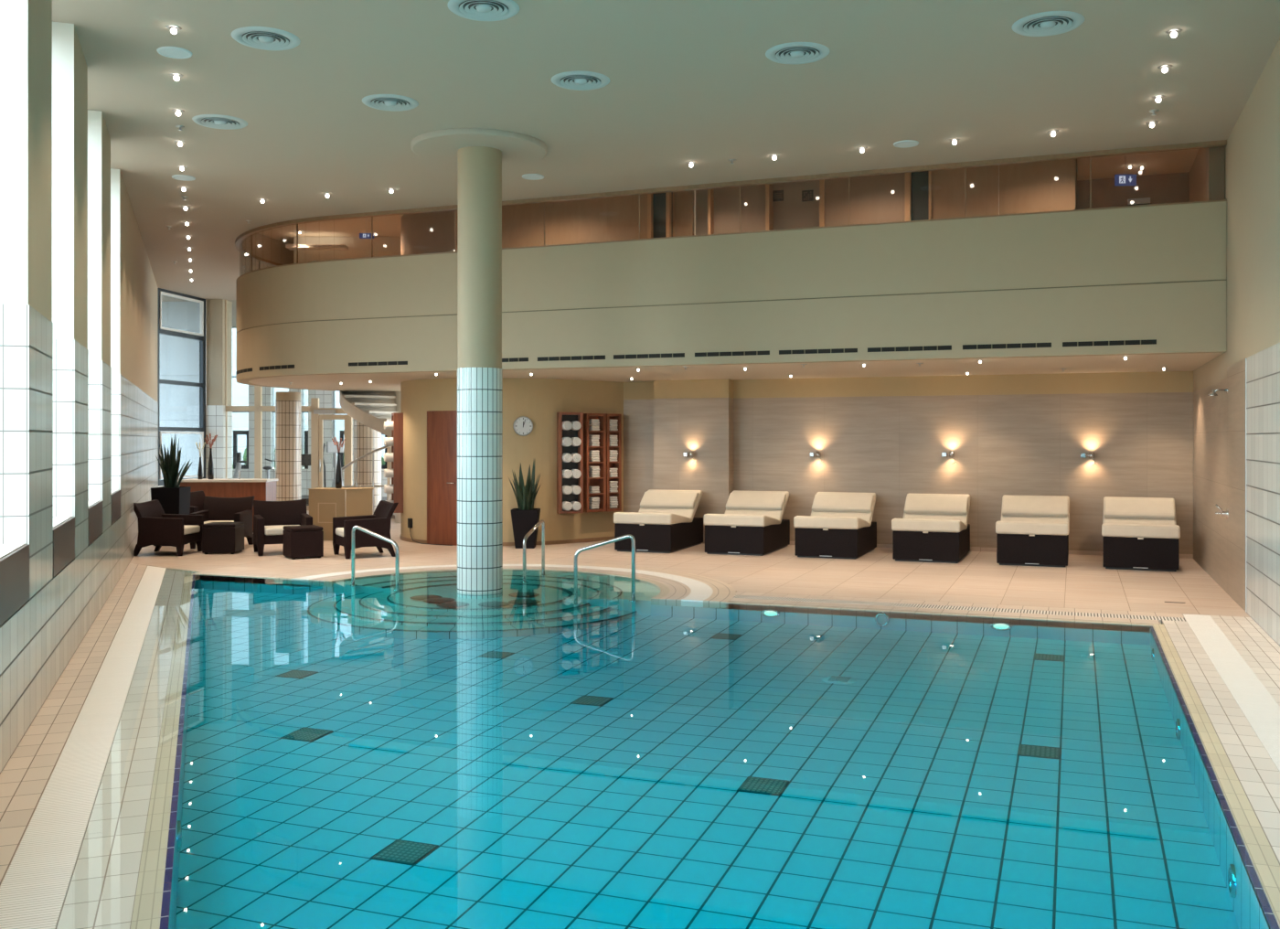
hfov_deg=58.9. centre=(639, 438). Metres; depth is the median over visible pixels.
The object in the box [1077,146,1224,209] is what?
wall
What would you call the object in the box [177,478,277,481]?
countertop
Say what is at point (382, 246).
wall
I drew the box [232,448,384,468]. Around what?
hedge
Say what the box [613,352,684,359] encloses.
slot vent
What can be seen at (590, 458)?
folded towel
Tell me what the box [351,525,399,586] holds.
handrail
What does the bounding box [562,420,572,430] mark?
rolled towel
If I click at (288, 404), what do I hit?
column
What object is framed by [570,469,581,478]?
rolled towel
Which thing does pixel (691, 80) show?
ceiling
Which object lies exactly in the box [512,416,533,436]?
wall clock
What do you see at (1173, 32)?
recessed light
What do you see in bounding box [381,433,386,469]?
window
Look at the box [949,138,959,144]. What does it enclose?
recessed light
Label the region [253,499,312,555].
wicker armchair
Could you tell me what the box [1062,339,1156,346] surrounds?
slot vent
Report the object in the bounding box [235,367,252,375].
slot vent
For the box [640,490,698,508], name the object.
pillow
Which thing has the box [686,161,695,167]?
recessed light
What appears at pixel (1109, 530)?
seat cushion
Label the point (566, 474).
rolled towel
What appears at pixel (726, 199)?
door
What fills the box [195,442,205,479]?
vase
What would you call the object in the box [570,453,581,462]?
rolled towel
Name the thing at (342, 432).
window
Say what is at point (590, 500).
folded towel
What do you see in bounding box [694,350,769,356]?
slot vent
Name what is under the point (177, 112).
recessed light
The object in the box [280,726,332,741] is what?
drain
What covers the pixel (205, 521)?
seat cushion
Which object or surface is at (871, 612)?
trim
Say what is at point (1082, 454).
wall lamp
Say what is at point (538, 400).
wall
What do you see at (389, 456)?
rolled towel
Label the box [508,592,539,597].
stool
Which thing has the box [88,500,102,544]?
radiator panel
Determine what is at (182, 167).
recessed light
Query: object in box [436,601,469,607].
stool
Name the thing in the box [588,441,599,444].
folded towel
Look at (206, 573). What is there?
trim
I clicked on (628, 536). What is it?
handrail
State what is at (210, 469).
vase
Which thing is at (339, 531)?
seat cushion
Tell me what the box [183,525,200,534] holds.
seat cushion
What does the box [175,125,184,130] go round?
sprinkler head
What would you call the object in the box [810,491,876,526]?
cushion
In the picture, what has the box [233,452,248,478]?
exercise bike
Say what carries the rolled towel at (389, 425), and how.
on the towel rack at (397, 418)
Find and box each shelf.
[588,461,603,463]
[588,477,603,479]
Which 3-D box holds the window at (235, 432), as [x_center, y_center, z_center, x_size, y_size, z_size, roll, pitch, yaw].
[-12.143,-1.240,34.150,0.796,4.280,0.100,0,0,0]
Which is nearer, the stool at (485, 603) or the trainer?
the stool at (485, 603)
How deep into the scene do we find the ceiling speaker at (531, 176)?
14.56 m
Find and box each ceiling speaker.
[156,46,191,58]
[171,174,195,181]
[522,173,543,180]
[893,139,918,148]
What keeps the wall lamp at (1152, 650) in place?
attached to the swimming pool
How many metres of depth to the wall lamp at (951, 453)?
17.62 m
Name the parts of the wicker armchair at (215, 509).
leg, arm, backrest, arm, leg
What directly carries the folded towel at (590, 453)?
on the folded towel
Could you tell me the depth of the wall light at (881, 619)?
11.50 m
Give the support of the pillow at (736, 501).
on the lounger at (752, 523)
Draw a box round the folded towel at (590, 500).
[588,499,599,501]
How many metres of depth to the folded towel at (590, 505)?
19.09 m
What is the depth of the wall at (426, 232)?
18.78 m
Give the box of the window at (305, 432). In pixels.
[301,411,308,469]
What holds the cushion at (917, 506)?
on the lounger at (933, 528)
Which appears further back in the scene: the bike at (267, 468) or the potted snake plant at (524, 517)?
the bike at (267, 468)
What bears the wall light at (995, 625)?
attached to the swimming pool
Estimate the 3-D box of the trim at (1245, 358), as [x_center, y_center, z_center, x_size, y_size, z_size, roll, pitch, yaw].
[6.093,0.470,11.373,0.024,2.560,0.030,0,0,21]
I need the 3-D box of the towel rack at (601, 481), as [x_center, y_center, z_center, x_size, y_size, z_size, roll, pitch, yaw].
[-0.788,0.400,19.139,0.416,1.660,0.160,0,0,-41]
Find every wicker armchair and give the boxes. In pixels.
[133,499,203,555]
[189,490,205,513]
[189,495,254,548]
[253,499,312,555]
[332,500,398,559]
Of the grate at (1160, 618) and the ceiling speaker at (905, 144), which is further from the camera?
the ceiling speaker at (905, 144)
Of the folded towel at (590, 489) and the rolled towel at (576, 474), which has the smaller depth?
the rolled towel at (576, 474)
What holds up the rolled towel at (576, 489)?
on the towel rack at (561, 417)
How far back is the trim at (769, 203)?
16.70 m
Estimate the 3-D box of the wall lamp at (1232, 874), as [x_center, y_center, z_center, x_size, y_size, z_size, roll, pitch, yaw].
[2.613,1.950,5.000,0.018,0.143,0.143,0,0,21]
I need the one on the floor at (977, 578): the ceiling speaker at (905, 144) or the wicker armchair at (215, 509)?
the wicker armchair at (215, 509)
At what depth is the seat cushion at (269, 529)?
16.93 m
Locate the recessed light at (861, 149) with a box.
[856,147,867,152]
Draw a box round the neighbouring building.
[232,328,384,464]
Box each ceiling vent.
[192,114,247,129]
[231,26,300,50]
[362,94,418,111]
[447,0,519,21]
[551,70,609,90]
[765,42,829,63]
[1011,10,1084,36]
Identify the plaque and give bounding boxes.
[772,190,783,201]
[801,189,813,202]
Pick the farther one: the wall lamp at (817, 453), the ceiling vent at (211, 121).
the wall lamp at (817, 453)
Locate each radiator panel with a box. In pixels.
[0,544,29,625]
[53,516,74,577]
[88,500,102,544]
[111,489,120,523]
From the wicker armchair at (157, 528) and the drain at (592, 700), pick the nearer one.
the drain at (592, 700)
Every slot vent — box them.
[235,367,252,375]
[259,364,294,370]
[348,361,407,366]
[501,357,528,362]
[537,355,605,361]
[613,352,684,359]
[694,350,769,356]
[778,348,857,354]
[867,345,951,351]
[962,342,1051,349]
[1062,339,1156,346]
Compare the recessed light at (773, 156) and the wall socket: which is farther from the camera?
the wall socket
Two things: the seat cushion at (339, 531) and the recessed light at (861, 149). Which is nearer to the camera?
the recessed light at (861, 149)
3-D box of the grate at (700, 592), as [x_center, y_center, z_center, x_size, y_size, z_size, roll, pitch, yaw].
[-1.362,1.777,14.383,5.379,0.070,2.636,0,0,21]
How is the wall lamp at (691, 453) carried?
attached to the wall at (1012, 434)
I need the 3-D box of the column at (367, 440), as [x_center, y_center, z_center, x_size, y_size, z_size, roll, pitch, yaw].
[-6.060,0.380,25.200,0.600,2.740,0.600,0,0,21]
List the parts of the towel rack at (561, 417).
panel, panel, panel, panel, panel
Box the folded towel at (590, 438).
[588,437,599,439]
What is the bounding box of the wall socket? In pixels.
[407,518,412,527]
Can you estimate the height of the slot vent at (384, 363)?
0.055 m
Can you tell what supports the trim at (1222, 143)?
attached to the balcony
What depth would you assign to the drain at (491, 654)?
10.40 m
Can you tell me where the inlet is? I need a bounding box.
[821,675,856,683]
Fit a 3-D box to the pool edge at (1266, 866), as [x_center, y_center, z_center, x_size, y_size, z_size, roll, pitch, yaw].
[2.286,1.781,3.905,0.097,0.070,14.530,0,0,21]
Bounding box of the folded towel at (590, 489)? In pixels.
[588,488,599,490]
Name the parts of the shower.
arm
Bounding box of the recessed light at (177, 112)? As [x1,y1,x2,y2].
[171,108,184,116]
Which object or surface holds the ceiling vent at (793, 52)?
in the ceiling at (691, 80)
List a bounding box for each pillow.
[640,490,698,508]
[725,492,786,510]
[811,493,874,511]
[904,495,968,514]
[1001,497,1068,516]
[1103,499,1174,519]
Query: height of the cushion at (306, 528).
0.053 m
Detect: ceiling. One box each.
[52,0,1279,328]
[258,149,1198,244]
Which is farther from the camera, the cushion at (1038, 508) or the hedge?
the hedge
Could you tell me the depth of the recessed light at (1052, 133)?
12.45 m
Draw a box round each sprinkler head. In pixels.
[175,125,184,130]
[1149,109,1158,115]
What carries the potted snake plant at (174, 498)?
on the floor at (977, 578)
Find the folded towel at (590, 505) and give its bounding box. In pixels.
[588,503,599,506]
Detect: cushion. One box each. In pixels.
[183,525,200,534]
[202,522,244,527]
[203,520,234,523]
[264,524,300,535]
[283,524,323,531]
[335,527,343,536]
[613,512,691,524]
[638,489,702,522]
[704,513,779,526]
[724,490,789,523]
[793,515,870,529]
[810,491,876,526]
[891,518,966,532]
[902,493,970,528]
[995,521,1069,535]
[1000,494,1069,526]
[1101,522,1180,538]
[1102,496,1176,524]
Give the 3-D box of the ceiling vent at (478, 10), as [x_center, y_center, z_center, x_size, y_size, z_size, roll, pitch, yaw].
[-1.224,-3.365,8.873,0.560,0.030,0.560,0,0,21]
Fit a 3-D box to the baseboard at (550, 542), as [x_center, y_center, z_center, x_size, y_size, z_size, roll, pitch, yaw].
[-2.427,1.715,20.208,3.622,0.070,3.622,0,0,-33]
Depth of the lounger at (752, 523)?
17.12 m
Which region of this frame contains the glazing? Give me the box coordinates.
[239,157,1091,276]
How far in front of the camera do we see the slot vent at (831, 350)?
14.49 m
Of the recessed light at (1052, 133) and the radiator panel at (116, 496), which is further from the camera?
the radiator panel at (116, 496)
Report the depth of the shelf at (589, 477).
19.07 m
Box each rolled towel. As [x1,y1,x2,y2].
[384,421,393,429]
[384,437,393,446]
[384,452,393,461]
[384,469,393,477]
[384,484,393,493]
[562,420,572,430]
[562,437,572,446]
[562,452,572,462]
[562,469,572,478]
[562,485,572,494]
[562,501,572,511]
[570,421,581,430]
[570,437,581,446]
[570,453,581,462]
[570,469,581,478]
[570,484,581,494]
[570,501,581,510]
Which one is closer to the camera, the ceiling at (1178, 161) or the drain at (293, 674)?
the drain at (293, 674)
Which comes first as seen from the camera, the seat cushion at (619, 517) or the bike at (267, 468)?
the seat cushion at (619, 517)
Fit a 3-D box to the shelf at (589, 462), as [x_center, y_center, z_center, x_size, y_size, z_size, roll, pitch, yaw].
[-0.781,0.400,19.131,0.316,0.020,0.140,0,0,-41]
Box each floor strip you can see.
[0,565,165,928]
[1182,613,1279,771]
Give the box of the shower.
[1207,387,1228,518]
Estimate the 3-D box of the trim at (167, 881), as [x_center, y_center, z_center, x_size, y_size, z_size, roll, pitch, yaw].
[-2.783,1.762,6.868,0.028,0.020,17.054,0,0,-21]
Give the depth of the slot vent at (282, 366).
17.73 m
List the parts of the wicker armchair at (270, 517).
leg, arm, leg, seat frame, backrest, arm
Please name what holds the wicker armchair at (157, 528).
on the floor at (977, 578)
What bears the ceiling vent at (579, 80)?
in the ceiling at (691, 80)
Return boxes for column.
[275,391,301,501]
[353,418,381,511]
[411,128,547,598]
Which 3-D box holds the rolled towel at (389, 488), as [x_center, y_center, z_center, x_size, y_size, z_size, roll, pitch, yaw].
[-4.267,0.866,19.532,0.257,0.145,0.150,0,0,-18]
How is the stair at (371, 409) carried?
on the floor at (977, 578)
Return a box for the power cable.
[409,527,452,545]
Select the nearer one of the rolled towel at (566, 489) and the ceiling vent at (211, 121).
the ceiling vent at (211, 121)
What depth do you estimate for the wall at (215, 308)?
27.39 m
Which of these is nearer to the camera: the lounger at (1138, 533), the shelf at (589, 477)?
the lounger at (1138, 533)
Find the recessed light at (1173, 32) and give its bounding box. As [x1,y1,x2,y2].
[1165,28,1182,37]
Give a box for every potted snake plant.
[150,433,191,545]
[508,461,540,548]
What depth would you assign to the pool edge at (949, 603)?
12.50 m
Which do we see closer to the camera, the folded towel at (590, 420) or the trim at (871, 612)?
the trim at (871, 612)
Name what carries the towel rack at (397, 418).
attached to the wall at (538, 400)
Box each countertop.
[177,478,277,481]
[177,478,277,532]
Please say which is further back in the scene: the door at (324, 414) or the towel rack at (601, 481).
the door at (324, 414)
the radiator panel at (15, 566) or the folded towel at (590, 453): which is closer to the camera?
the radiator panel at (15, 566)
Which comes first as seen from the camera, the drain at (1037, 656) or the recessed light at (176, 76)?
the drain at (1037, 656)
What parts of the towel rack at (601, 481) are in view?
panel, panel, panel, panel, panel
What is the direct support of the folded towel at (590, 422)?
on the folded towel
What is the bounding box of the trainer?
[322,441,344,487]
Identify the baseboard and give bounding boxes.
[400,534,614,545]
[789,541,1193,558]
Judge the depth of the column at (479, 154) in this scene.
12.88 m
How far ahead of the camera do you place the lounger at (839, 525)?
16.62 m
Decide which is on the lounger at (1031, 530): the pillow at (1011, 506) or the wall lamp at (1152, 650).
the pillow at (1011, 506)
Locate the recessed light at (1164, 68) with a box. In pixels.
[1157,64,1172,73]
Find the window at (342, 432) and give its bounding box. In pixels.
[340,430,344,468]
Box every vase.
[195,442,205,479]
[204,433,217,479]
[331,437,345,488]
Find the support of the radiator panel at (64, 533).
attached to the wall at (79, 404)
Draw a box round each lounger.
[613,489,703,553]
[704,490,789,555]
[793,491,876,559]
[891,493,970,563]
[995,494,1069,566]
[1101,496,1180,571]
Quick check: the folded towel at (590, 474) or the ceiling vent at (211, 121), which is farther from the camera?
the folded towel at (590, 474)
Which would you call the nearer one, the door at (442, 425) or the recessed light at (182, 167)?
the recessed light at (182, 167)
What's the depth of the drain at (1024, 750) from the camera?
7.31 m
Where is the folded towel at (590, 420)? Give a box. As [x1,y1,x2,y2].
[588,418,599,421]
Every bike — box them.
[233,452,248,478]
[262,451,275,478]
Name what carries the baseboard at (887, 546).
attached to the wall at (1012, 434)
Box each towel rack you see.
[391,412,403,512]
[556,412,583,513]
[583,413,606,511]
[606,413,621,511]
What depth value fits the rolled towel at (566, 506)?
18.58 m
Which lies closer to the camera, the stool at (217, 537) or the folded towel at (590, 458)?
the stool at (217, 537)
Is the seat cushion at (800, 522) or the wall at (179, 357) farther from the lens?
the wall at (179, 357)
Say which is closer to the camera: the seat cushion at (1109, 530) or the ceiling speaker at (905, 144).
the ceiling speaker at (905, 144)
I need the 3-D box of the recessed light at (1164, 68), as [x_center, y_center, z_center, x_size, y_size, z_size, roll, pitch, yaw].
[4.767,-3.352,10.290,0.120,0.054,0.120,0,0,21]
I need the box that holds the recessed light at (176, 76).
[169,73,182,81]
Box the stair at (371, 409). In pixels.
[339,390,400,528]
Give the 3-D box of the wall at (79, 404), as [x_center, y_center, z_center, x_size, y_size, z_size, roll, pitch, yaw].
[-5.506,-0.815,10.880,0.500,5.130,30.696,0,0,-21]
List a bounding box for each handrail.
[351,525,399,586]
[522,520,544,578]
[571,533,638,604]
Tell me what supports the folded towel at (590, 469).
on the folded towel
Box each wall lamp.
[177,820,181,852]
[285,244,348,250]
[682,451,695,463]
[809,451,823,463]
[941,451,957,464]
[1080,452,1095,465]
[1151,648,1154,660]
[1175,718,1180,739]
[1227,864,1236,897]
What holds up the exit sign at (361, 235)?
hanging from the ceiling at (1178, 161)
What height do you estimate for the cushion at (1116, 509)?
0.496 m
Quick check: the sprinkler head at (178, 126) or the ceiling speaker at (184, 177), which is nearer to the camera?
the sprinkler head at (178, 126)
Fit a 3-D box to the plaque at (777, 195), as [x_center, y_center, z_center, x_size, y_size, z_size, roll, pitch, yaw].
[2.045,-3.600,16.771,0.170,0.160,0.020,0,0,21]
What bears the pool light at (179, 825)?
attached to the swimming pool
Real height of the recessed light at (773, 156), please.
0.054 m
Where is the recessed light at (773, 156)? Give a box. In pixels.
[769,154,778,159]
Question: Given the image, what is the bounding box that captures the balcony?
[236,201,1226,391]
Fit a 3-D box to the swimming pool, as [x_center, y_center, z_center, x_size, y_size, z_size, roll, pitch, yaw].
[-2.355,2.033,7.773,11.284,0.566,10.430,0,0,21]
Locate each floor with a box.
[55,510,1279,928]
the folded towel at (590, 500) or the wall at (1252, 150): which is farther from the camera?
the folded towel at (590, 500)
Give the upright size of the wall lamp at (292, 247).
0.070 m
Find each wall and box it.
[0,0,158,774]
[160,301,386,497]
[205,298,232,478]
[293,236,400,263]
[400,210,454,255]
[400,377,623,542]
[456,159,1077,251]
[623,371,1193,554]
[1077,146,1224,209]
[1193,38,1279,646]
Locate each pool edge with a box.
[130,602,190,928]
[274,561,1184,618]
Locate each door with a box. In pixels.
[313,409,347,487]
[426,410,457,545]
[714,184,765,234]
[1127,197,1150,204]
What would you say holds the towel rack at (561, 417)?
attached to the wall at (538, 400)
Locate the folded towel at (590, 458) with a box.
[588,457,599,459]
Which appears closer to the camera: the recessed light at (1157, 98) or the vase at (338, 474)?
the recessed light at (1157, 98)
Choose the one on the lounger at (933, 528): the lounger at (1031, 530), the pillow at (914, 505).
the pillow at (914, 505)
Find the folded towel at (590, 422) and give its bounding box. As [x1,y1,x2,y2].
[588,421,599,424]
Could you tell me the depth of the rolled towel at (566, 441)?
18.58 m
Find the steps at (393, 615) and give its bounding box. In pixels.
[307,590,660,639]
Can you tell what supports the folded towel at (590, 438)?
on the folded towel
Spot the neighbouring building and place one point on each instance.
(240, 391)
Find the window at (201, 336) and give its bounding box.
[157,288,205,485]
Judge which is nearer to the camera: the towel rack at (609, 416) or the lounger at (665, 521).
the lounger at (665, 521)
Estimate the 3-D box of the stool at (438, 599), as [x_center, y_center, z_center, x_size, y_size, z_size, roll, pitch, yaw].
[-2.238,1.799,12.602,0.360,0.026,0.360,0,0,21]
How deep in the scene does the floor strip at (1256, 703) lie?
8.02 m
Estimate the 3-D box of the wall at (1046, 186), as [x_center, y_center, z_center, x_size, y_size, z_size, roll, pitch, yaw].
[1.809,-2.750,17.834,9.459,2.200,2.200,0,0,21]
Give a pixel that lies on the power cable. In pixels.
(410, 528)
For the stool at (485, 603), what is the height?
0.026 m
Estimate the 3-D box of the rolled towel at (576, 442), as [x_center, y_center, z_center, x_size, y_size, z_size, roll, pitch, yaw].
[-1.075,0.046,18.744,0.155,0.148,0.257,0,0,-19]
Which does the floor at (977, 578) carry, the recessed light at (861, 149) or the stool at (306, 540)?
the stool at (306, 540)
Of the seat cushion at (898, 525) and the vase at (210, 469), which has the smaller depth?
the seat cushion at (898, 525)
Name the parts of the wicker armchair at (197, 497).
arm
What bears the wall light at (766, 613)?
attached to the swimming pool
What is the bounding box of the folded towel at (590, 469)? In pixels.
[588,468,599,470]
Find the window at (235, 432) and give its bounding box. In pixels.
[232,375,248,469]
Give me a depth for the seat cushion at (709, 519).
17.01 m
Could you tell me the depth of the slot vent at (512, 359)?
16.04 m
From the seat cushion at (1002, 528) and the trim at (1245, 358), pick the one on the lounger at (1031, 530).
the seat cushion at (1002, 528)
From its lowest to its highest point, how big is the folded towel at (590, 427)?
0.038 m
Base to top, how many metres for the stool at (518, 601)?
0.026 m
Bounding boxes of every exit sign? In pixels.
[359,233,373,238]
[1114,174,1136,185]
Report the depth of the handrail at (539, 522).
14.55 m
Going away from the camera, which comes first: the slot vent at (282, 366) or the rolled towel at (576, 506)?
the slot vent at (282, 366)
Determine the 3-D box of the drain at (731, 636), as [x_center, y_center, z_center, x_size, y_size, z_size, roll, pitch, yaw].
[0.848,1.957,11.193,0.250,0.016,0.250,0,1,21]
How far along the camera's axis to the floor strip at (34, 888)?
5.56 m
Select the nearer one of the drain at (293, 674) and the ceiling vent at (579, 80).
the drain at (293, 674)
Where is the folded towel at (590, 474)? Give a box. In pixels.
[588,472,599,475]
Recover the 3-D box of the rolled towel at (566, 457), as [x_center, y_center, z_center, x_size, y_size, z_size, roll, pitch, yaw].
[-1.219,0.311,18.695,0.155,0.154,0.257,0,0,-19]
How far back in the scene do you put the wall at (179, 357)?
27.90 m
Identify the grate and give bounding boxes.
[291,564,713,607]
[733,595,1186,624]
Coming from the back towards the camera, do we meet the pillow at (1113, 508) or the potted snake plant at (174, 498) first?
the potted snake plant at (174, 498)
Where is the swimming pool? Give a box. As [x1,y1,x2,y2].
[168,596,1270,928]
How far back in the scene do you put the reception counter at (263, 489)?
21.00 m
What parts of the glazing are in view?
glass panel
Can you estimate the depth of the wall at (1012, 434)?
17.85 m
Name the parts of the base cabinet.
plate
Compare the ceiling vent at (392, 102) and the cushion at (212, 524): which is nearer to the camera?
the ceiling vent at (392, 102)
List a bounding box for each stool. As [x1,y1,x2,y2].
[202,522,244,554]
[282,524,323,559]
[409,594,441,599]
[422,597,455,602]
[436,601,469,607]
[478,601,511,607]
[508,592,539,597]
[508,598,540,604]
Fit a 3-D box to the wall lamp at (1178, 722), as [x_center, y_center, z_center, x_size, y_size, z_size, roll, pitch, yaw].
[3.612,1.950,7.607,0.018,0.143,0.143,0,0,21]
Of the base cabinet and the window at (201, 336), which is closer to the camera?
the base cabinet
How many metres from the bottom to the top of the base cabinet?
0.885 m
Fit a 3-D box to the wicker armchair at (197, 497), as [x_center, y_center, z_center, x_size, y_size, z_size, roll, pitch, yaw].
[-7.914,1.343,20.223,0.831,0.799,0.800,0,0,30]
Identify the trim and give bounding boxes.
[159,602,192,928]
[192,572,315,579]
[234,139,1226,283]
[324,567,670,605]
[647,170,931,238]
[668,601,1152,632]
[1149,626,1279,928]
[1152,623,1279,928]
[1245,358,1246,612]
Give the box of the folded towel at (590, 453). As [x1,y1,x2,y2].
[588,452,599,455]
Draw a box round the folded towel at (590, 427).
[588,426,599,428]
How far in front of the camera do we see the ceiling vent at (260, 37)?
9.52 m
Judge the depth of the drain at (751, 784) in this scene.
6.68 m
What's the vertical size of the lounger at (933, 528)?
0.892 m
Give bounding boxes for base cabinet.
[308,487,374,540]
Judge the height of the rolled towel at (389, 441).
0.154 m
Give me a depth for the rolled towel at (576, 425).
18.63 m
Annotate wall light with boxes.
[761,609,779,617]
[874,612,889,626]
[990,622,1012,629]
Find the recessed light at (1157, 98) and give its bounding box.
[1152,95,1164,102]
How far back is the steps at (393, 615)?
12.02 m
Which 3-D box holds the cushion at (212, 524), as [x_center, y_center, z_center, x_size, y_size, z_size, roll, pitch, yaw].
[-6.378,1.313,17.350,0.490,0.053,0.490,0,0,-3]
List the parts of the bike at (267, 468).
seat post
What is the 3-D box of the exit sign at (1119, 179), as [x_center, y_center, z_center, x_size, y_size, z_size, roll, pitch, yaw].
[6.600,-3.646,15.395,0.280,0.408,0.050,0,0,0]
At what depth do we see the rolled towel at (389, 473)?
19.46 m
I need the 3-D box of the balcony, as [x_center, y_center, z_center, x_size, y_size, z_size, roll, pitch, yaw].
[1.067,-1.840,20.646,16.008,1.700,10.620,0,0,21]
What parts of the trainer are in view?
swing arm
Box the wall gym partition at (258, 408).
[224,299,389,510]
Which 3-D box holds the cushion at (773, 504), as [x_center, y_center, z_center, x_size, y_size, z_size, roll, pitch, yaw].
[1.870,1.097,18.239,0.950,0.496,0.676,0,0,20]
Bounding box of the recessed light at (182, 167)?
[176,165,187,170]
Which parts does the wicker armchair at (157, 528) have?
leg, backrest, leg, arm, leg, arm, seat frame, leg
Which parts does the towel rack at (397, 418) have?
panel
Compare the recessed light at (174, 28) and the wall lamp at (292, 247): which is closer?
the recessed light at (174, 28)
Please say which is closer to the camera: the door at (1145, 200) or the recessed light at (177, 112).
the recessed light at (177, 112)
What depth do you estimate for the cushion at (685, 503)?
18.53 m
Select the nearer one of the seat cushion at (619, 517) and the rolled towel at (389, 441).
the seat cushion at (619, 517)
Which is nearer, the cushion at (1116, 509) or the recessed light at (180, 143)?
the recessed light at (180, 143)
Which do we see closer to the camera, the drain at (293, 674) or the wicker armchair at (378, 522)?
the drain at (293, 674)
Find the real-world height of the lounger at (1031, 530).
0.892 m
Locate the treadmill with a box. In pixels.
[301,453,310,503]
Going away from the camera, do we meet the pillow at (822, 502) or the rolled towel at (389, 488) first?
the pillow at (822, 502)
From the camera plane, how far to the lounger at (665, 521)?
17.52 m
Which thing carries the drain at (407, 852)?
on the swimming pool
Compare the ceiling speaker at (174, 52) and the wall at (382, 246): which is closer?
the ceiling speaker at (174, 52)
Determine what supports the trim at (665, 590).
attached to the swimming pool
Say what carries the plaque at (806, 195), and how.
attached to the wall at (1046, 186)
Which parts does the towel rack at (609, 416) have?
panel, panel, panel, panel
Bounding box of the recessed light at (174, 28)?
[166,24,181,34]
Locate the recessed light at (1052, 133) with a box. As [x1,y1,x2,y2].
[1047,129,1058,137]
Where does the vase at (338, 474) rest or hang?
on the base cabinet
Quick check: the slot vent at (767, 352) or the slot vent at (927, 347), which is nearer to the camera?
the slot vent at (927, 347)
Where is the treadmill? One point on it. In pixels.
(305, 457)
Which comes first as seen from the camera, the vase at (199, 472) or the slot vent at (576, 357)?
the slot vent at (576, 357)
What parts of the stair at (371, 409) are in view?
handrail, post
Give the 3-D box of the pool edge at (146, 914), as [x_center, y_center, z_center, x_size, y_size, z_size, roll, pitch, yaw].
[-2.873,1.788,6.926,0.097,0.070,17.227,0,0,-21]
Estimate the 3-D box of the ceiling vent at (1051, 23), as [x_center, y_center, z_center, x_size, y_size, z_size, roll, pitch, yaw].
[3.320,-3.365,9.224,0.560,0.030,0.560,0,0,21]
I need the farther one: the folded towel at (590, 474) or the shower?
the folded towel at (590, 474)
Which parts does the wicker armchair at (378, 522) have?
leg, seat frame, leg, arm, arm, leg, backrest, leg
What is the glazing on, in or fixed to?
on the balcony
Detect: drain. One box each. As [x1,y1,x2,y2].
[275,669,317,678]
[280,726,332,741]
[370,839,438,865]
[478,650,514,658]
[570,694,613,705]
[709,632,741,639]
[736,776,789,796]
[1017,744,1059,758]
[1033,653,1063,661]
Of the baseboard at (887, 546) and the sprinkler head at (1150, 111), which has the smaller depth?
the sprinkler head at (1150, 111)
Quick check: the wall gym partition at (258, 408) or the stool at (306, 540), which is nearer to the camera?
the stool at (306, 540)
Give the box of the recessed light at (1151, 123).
[1145,120,1158,127]
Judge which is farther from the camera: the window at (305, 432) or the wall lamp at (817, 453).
the window at (305, 432)
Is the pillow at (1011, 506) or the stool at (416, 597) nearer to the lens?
the stool at (416, 597)
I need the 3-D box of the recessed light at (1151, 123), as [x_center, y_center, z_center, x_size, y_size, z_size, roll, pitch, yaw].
[5.471,-3.352,12.104,0.120,0.054,0.120,0,0,21]
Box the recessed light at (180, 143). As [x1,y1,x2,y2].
[174,140,185,146]
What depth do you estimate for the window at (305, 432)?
34.10 m
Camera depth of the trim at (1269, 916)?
5.31 m
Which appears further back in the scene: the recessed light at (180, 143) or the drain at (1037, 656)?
the recessed light at (180, 143)

